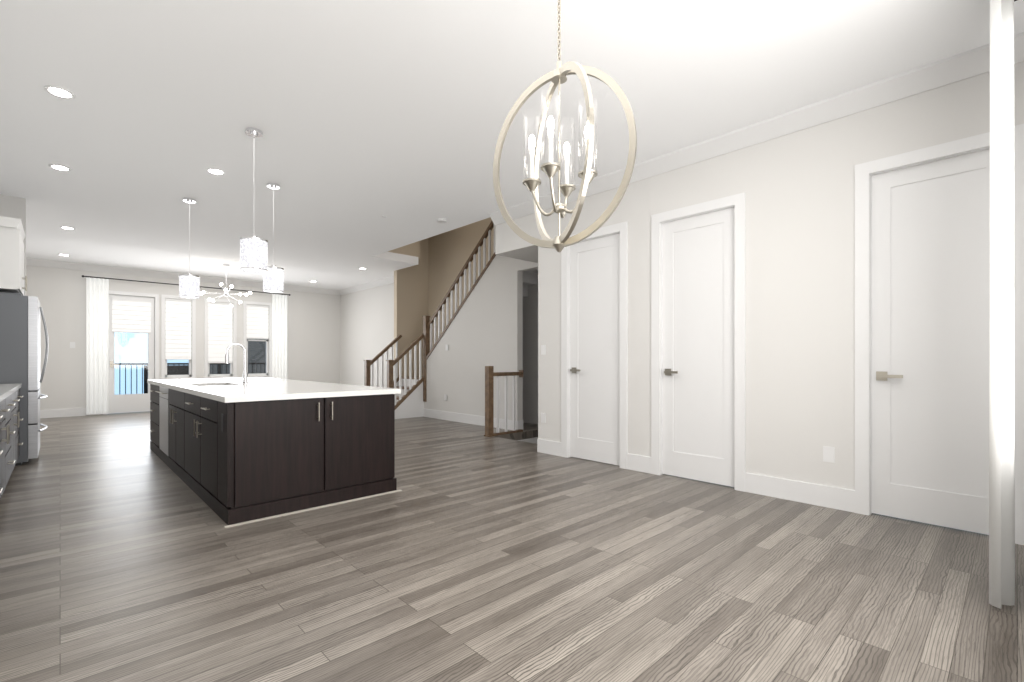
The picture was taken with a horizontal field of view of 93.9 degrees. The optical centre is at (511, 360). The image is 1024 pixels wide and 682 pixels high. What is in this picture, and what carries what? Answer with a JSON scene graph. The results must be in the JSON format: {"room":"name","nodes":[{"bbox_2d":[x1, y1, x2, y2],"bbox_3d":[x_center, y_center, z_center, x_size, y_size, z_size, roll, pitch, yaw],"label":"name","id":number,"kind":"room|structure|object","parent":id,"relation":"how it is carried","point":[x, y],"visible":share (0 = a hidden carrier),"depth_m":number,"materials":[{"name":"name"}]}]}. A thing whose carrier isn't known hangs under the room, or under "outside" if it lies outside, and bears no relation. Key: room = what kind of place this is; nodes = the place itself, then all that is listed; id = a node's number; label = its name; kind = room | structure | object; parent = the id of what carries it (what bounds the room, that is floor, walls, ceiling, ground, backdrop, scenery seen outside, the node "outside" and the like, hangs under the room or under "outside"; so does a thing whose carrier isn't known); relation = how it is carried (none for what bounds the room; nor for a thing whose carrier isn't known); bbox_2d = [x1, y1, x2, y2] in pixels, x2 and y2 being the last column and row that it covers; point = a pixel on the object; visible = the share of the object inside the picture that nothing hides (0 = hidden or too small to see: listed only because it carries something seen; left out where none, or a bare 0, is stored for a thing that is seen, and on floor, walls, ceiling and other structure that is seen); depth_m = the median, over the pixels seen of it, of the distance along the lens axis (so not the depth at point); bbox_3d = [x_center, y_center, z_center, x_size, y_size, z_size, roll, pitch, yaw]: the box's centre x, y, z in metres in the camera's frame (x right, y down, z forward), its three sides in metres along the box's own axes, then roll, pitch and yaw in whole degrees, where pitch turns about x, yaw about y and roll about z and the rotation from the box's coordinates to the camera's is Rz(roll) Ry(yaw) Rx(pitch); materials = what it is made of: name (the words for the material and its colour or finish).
{"room":"kitchen","nodes":[
{"label":"kitchen","id":0,"kind":"room"},
{"bbox_2d":[0,194,25,295],"bbox_3d":[-4.888,-0.415,4.172,0.770,3.050,13.320,0,0,-43],"label":"wall","id":1,"kind":"structure","parent":0,"point":[12,207],"depth_m":5.66,"materials":[{"name":"white paint"}]},
{"bbox_2d":[0,216,26,295],"bbox_3d":[-5.738,-1.120,5.155,0.634,0.740,0.914,0,0,-43],"label":"upper cabinet","id":2,"kind":"object","parent":1,"relation":"attached to","point":[12,234],"depth_m":5.00,"materials":[{"name":"white wood"}]},
{"bbox_2d":[26,265,339,415],"bbox_3d":[-7.062,-0.415,11.179,7.240,3.050,0.150,0,0,-43],"label":"wall","id":3,"kind":"structure","parent":0,"point":[313,337],"depth_m":10.37,"materials":[{"name":"white paint"}]},
{"bbox_2d":[40,408,86,417],"bbox_3d":[-9.047,1.030,9.189,1.320,0.160,0.015,0,0,-43],"label":"baseboard","id":4,"kind":"structure","parent":3,"relation":"attached to","point":[53,413],"depth_m":9.39,"materials":[{"name":"white wood"}]},
{"bbox_2d":[70,342,74,347],"bbox_3d":[-8.731,-0.310,9.494,0.080,0.120,0.006,0,0,-43],"label":"light switch","id":5,"kind":"object","parent":3,"relation":"attached to","point":[72,344],"depth_m":9.49,"materials":[{"name":"white plastic"}]},
{"bbox_2d":[26,257,337,294],"bbox_3d":[-7.122,-1.875,10.951,6.600,0.130,0.100,0,0,-43],"label":"crown molding","id":6,"kind":"structure","parent":3,"relation":"attached to","point":[29,261],"depth_m":10.26,"materials":[{"name":"white"}]},
{"bbox_2d":[82,275,289,295],"bbox_3d":[-7.144,-1.680,10.895,3.974,0.044,0.152,0,0,-43],"label":"curtain rod","id":7,"kind":"object","parent":3,"relation":"attached to","point":[178,284],"visible":0.92,"depth_m":10.43,"materials":[{"name":"black metal"}]},
{"bbox_2d":[86,277,108,414],"bbox_3d":[-8.372,-0.290,9.656,0.344,2.740,0.064,0,0,-43],"label":"curtain","id":8,"kind":"object","parent":7,"relation":"hanging from","point":[97,345],"visible":1,"depth_m":9.65,"materials":[{"name":"white fabric"}]},
{"bbox_2d":[272,294,286,378],"bbox_3d":[-5.851,-0.290,12.040,0.364,2.740,0.064,0,0,-43],"label":"curtain","id":9,"kind":"object","parent":7,"relation":"hanging from","point":[279,336],"visible":0.79,"depth_m":12.04,"materials":[{"name":"white fabric"}]},
{"bbox_2d":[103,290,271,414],"bbox_3d":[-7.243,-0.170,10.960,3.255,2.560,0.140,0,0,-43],"label":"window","id":10,"kind":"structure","parent":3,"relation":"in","point":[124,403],"depth_m":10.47,"materials":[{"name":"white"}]},
{"bbox_2d":[112,297,268,362],"bbox_3d":[-7.214,-0.659,10.966,3.026,1.438,0.052,0,0,-43],"label":"window shade","id":11,"kind":"object","parent":10,"relation":"attached to","point":[131,315],"depth_m":10.78,"materials":[{"name":"white fabric"}]},
{"bbox_2d":[340,283,393,386],"bbox_3d":[-3.519,-0.415,12.032,0.120,3.050,3.780,0,0,-43],"label":"wall","id":12,"kind":"structure","parent":0,"point":[366,324],"depth_m":12.21,"materials":[{"name":"white paint"}]},
{"bbox_2d":[338,276,393,294],"bbox_3d":[-3.506,-1.875,11.858,0.100,0.130,3.510,0,0,-43],"label":"crown molding","id":13,"kind":"structure","parent":12,"relation":"attached to","point":[388,280],"depth_m":11.95,"materials":[{"name":"white"}]},
{"bbox_2d":[388,217,537,423],"bbox_3d":[-0.786,-1.265,8.312,2.060,6.650,5.380,0,0,-43],"label":"wall","id":14,"kind":"structure","parent":0,"point":[422,288],"depth_m":10.27,"materials":[{"name":"beige paint"}]},
{"bbox_2d":[518,437,537,443],"bbox_3d":[0.522,1.645,7.169,1.490,0.830,1.020,0,0,-43],"label":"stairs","id":15,"kind":"structure","parent":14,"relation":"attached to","point":[531,440],"depth_m":7.59,"materials":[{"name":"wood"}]},
{"bbox_2d":[424,255,522,420],"bbox_3d":[-0.790,-0.535,8.564,0.120,3.289,2.670,0,0,-43],"label":"wall","id":16,"kind":"structure","parent":0,"point":[484,329],"depth_m":8.15,"materials":[{"name":"white paint"}]},
{"bbox_2d":[423,408,519,429],"bbox_3d":[-0.835,1.030,8.512,0.015,0.160,2.685,0,0,-43],"label":"baseboard","id":17,"kind":"structure","parent":16,"relation":"attached to","point":[451,416],"depth_m":8.50,"materials":[{"name":"white wood"}]},
{"bbox_2d":[0,411,1023,681],"bbox_3d":[-2.538,1.170,6.395,7.240,0.120,13.320,0,0,-43],"label":"floor","id":18,"kind":"structure","parent":0,"point":[468,553],"depth_m":2.41,"materials":[{"name":"grey wood"}]},
{"bbox_2d":[0,399,7,498],"bbox_3d":[-3.963,0.693,3.278,0.634,0.826,0.600,0,0,-43],"label":"base cabinet","id":19,"kind":"object","parent":18,"relation":"on","point":[3,406],"depth_m":3.60,"materials":[{"name":"grey wood"}]},
{"bbox_2d":[0,383,19,402],"bbox_3d":[-3.814,0.260,3.131,0.649,0.040,4.630,0,0,-43],"label":"countertop","id":20,"kind":"structure","parent":19,"relation":"on","point":[5,389],"depth_m":4.11,"materials":[{"name":"white stone"}]},
{"bbox_2d":[8,395,11,479],"bbox_3d":[-4.376,0.693,3.714,0.634,0.826,0.600,0,0,-43],"label":"base cabinet","id":21,"kind":"object","parent":18,"relation":"on","point":[10,419],"depth_m":4.03,"materials":[{"name":"grey wood"}]},
{"bbox_2d":[12,395,15,470],"bbox_3d":[-4.788,0.693,4.150,0.634,0.826,0.600,0,0,-43],"label":"base cabinet","id":22,"kind":"object","parent":18,"relation":"on","point":[13,396],"depth_m":4.38,"materials":[{"name":"grey wood"}]},
{"bbox_2d":[16,391,19,461],"bbox_3d":[-5.202,0.693,4.588,0.634,0.826,0.605,0,0,-43],"label":"base cabinet","id":23,"kind":"object","parent":18,"relation":"on","point":[17,392],"depth_m":4.68,"materials":[{"name":"grey wood"}]},
{"bbox_2d":[0,292,48,465],"bbox_3d":[-5.652,0.198,5.237,0.823,1.825,0.872,0,0,-43],"label":"fridge","id":24,"kind":"object","parent":18,"relation":"on","point":[19,338],"visible":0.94,"depth_m":5.08,"materials":[{"name":"grey metal"}]},
{"bbox_2d":[149,383,401,527],"bbox_3d":[-2.759,0.695,5.023,1.346,0.830,3.885,0,0,-43],"label":"kitchen island","id":25,"kind":"object","parent":18,"relation":"on","point":[230,452],"depth_m":3.63,"materials":[{"name":"brown wood"}]},
{"bbox_2d":[147,377,400,398],"bbox_3d":[-2.766,0.260,5.043,1.320,0.040,3.900,0,0,-43],"label":"island countertop","id":26,"kind":"structure","parent":25,"relation":"on","point":[260,388],"depth_m":4.11,"materials":[{"name":"white stone"}]},
{"bbox_2d":[203,383,226,386],"bbox_3d":[-3.047,0.384,4.881,0.424,0.232,0.784,0,0,-43],"label":"sink","id":27,"kind":"object","parent":26,"relation":"in","point":[204,384],"depth_m":5.19,"materials":[{"name":"silver metal"}]},
{"bbox_2d":[225,343,246,382],"bbox_3d":[-2.912,0.028,5.045,0.219,0.424,0.113,0,0,-43],"label":"faucet","id":28,"kind":"object","parent":26,"relation":"on","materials":[{"name":"silver metal"}]},
{"bbox_2d":[393,269,537,418],"bbox_3d":[-1.070,-0.505,8.776,1.595,3.230,4.077,0,0,-43],"label":"staircase","id":29,"kind":"structure","parent":18,"relation":"on","point":[411,405],"depth_m":9.28,"materials":[{"name":"white"}]},
{"bbox_2d":[364,221,495,409],"bbox_3d":[-1.413,-0.898,8.626,0.969,4.017,3.693,0,0,-43],"label":"stair railing","id":30,"kind":"object","parent":29,"relation":"on","point":[426,336],"visible":0.65,"depth_m":9.20,"materials":[{"name":"brown wood"}]},
{"bbox_2d":[484,366,523,436],"bbox_3d":[-0.111,0.595,7.231,0.725,1.030,0.110,0,0,-43],"label":"guard","id":31,"kind":"object","parent":18,"relation":"on","point":[490,373],"visible":1,"depth_m":7.06,"materials":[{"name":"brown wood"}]},
{"bbox_2d":[0,0,1023,289],"bbox_3d":[-2.538,-2.015,6.395,7.240,0.150,13.320,0,0,-43],"label":"ceiling","id":32,"kind":"structure","parent":0,"point":[364,116],"depth_m":3.55,"materials":[{"name":"white paint"}]},
{"bbox_2d":[44,85,75,98],"bbox_3d":[-3.209,-1.923,3.395,0.161,0.035,0.177,0,0,-43],"label":"recessed light","id":33,"kind":"object","parent":32,"relation":"in","point":[57,91],"depth_m":3.44,"materials":[{"name":"white"}]},
{"bbox_2d":[48,164,71,170],"bbox_3d":[-4.461,-1.923,4.717,0.165,0.035,0.175,0,0,-43],"label":"recessed light","id":34,"kind":"object","parent":32,"relation":"in","point":[55,166],"depth_m":4.78,"materials":[{"name":"white"}]},
{"bbox_2d":[60,226,74,229],"bbox_3d":[-6.381,-1.923,6.862,0.148,0.035,0.182,0,0,-43],"label":"recessed light","id":35,"kind":"object","parent":32,"relation":"in","point":[64,227],"depth_m":6.95,"materials":[{"name":"white"}]},
{"bbox_2d":[179,197,199,298],"bbox_3d":[-3.879,-1.350,5.746,0.212,1.180,0.212,0,0,-43],"label":"pendant light","id":36,"kind":"object","parent":32,"relation":"hanging from","point":[189,284],"visible":1,"depth_m":5.68,"materials":[{"name":"white glass"}]},
{"bbox_2d":[206,168,225,174],"bbox_3d":[-2.982,-1.923,4.815,0.163,0.035,0.169,0,0,-43],"label":"recessed light","id":37,"kind":"object","parent":32,"relation":"in","point":[211,170],"depth_m":4.88,"materials":[{"name":"white"}]},
{"bbox_2d":[200,264,251,306],"bbox_3d":[-5.739,-1.528,9.598,0.852,0.823,0.812,0,0,-43],"label":"sputnik chandelier","id":38,"kind":"object","parent":32,"relation":"hanging from","point":[226,293],"visible":1,"depth_m":9.61,"materials":[{"name":"silver metal"}]},
{"bbox_2d":[240,127,267,272],"bbox_3d":[-2.179,-1.350,4.036,0.212,1.180,0.212,0,0,-43],"label":"pendant light","id":39,"kind":"object","parent":32,"relation":"hanging from","point":[253,254],"visible":1,"depth_m":3.96,"materials":[{"name":"silver metal"}]},
{"bbox_2d":[263,183,283,292],"bbox_3d":[-2.633,-1.350,5.273,0.212,1.180,0.212,0,0,-43],"label":"pendant light","id":40,"kind":"object","parent":32,"relation":"hanging from","point":[273,279],"visible":0.92,"depth_m":5.21,"materials":[{"name":"silver metal"}]},
{"bbox_2d":[437,218,446,222],"bbox_3d":[-0.955,-1.923,6.502,0.177,0.035,0.210,0,0,-43],"label":"smoke detector","id":41,"kind":"object","parent":32,"relation":"in","point":[440,220],"depth_m":6.53,"materials":[{"name":"white plastic"}]},
{"bbox_2d":[493,0,636,251],"bbox_3d":[0.237,-1.242,2.398,0.359,1.395,0.755,0,0,-43],"label":"orb chandelier","id":42,"kind":"object","parent":32,"relation":"hanging from","point":[587,174],"visible":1,"depth_m":2.37,"materials":[{"name":"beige metal"}]},
{"bbox_2d":[495,213,537,262],"bbox_3d":[0.461,-1.680,6.499,1.140,0.520,0.790,0,0,-43],"label":"wall","id":43,"kind":"structure","parent":0,"point":[510,242],"depth_m":6.19,"materials":[{"name":"white paint"}]},
{"bbox_2d":[538,61,1023,489],"bbox_3d":[1.832,-0.415,4.306,0.120,3.050,4.280,0,0,-43],"label":"wall","id":44,"kind":"structure","parent":0,"point":[798,188],"depth_m":3.80,"materials":[{"name":"white paint"}]},
{"bbox_2d":[541,345,545,354],"bbox_3d":[0.378,-0.130,5.753,0.006,0.115,0.075,0,0,-43],"label":"light switch","id":45,"kind":"object","parent":44,"relation":"attached to","point":[543,347],"depth_m":5.75,"materials":[{"name":"white plastic"}]},
{"bbox_2d":[541,413,545,422],"bbox_3d":[0.378,0.690,5.753,0.006,0.115,0.075,0,0,-43],"label":"outlet","id":46,"kind":"object","parent":44,"relation":"attached to","point":[543,415],"depth_m":5.75,"materials":[{"name":"white plastic"}]},
{"bbox_2d":[537,439,560,455],"bbox_3d":[0.445,1.030,5.674,0.015,0.160,0.385,0,0,-43],"label":"baseboard","id":47,"kind":"structure","parent":44,"relation":"attached to","point":[543,446],"depth_m":5.66,"materials":[{"name":"white wood"}]},
{"bbox_2d":[561,221,627,468],"bbox_3d":[0.919,-0.158,5.253,0.147,2.535,0.880,0,0,-43],"label":"door","id":48,"kind":"structure","parent":44,"relation":"attached to","point":[594,346],"depth_m":5.24,"materials":[{"name":"white wood"}]},
{"bbox_2d":[627,453,650,473],"bbox_3d":[1.278,1.030,4.794,0.015,0.160,0.280,0,0,-43],"label":"baseboard","id":49,"kind":"structure","parent":44,"relation":"attached to","point":[640,463],"depth_m":4.78,"materials":[{"name":"white wood"}]},
{"bbox_2d":[651,192,745,491],"bbox_3d":[1.716,-0.158,4.410,0.147,2.535,0.880,0,0,-43],"label":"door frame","id":50,"kind":"structure","parent":44,"relation":"attached to","point":[698,341],"depth_m":4.39,"materials":[{"name":"white wood"}]},
{"bbox_2d":[490,32,1023,224],"bbox_3d":[1.398,-1.875,4.605,0.100,0.130,4.830,0,0,-43],"label":"crown molding","id":51,"kind":"structure","parent":44,"relation":"attached to","point":[934,74],"depth_m":3.67,"materials":[{"name":"white wood"}]},
{"bbox_2d":[745,473,854,512],"bbox_3d":[2.243,1.030,3.773,0.015,0.160,0.770,0,0,-43],"label":"baseboard","id":52,"kind":"structure","parent":44,"relation":"attached to","point":[843,499],"depth_m":3.73,"materials":[{"name":"white wood"}]},
{"bbox_2d":[823,446,834,462],"bbox_3d":[2.398,0.710,3.617,0.006,0.115,0.075,0,0,-43],"label":"outlet","id":53,"kind":"object","parent":44,"relation":"attached to","point":[828,454],"depth_m":3.61,"materials":[{"name":"white plastic"}]},
{"bbox_2d":[855,124,1023,544],"bbox_3d":[2.849,-0.158,3.211,0.147,2.535,0.880,0,0,-43],"label":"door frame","id":54,"kind":"structure","parent":44,"relation":"attached to","point":[922,293],"depth_m":3.23,"materials":[{"name":"white wood"}]},
{"label":"outside","id":55,"kind":"structure","parent":0,"visible":0},
{"bbox_2d":[115,332,265,394],"bbox_3d":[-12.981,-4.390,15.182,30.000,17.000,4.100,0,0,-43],"label":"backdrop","id":56,"kind":"structure","parent":55,"point":[143,355],"depth_m":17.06,"materials":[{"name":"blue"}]},
{"bbox_3d":[-7.887,1.195,12.051,8.000,0.130,2.250,0,0,-43],"label":"deck","id":57,"kind":"object","parent":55,"visible":0},
{"bbox_2d":[115,363,265,393],"bbox_3d":[-8.124,0.580,12.302,7.880,1.099,1.440,0,0,-43],"label":"railing","id":58,"kind":"object","parent":57,"relation":"on","point":[171,370],"depth_m":11.78,"materials":[{"name":"black metal"}]},
{"bbox_3d":[2.074,-1.820,1.897,1.620,0.021,0.206,0,0,-43],"label":"curtain rod","id":59,"kind":"object","parent":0,"visible":0},
{"bbox_2d":[989,0,1014,608],"bbox_3d":[2.366,-0.360,2.304,0.604,2.900,0.080,0,0,-43],"label":"curtain","id":60,"kind":"object","parent":59,"relation":"hanging from","point":[1001,486],"visible":1,"depth_m":2.13,"materials":[{"name":"white fabric"}]}
]}

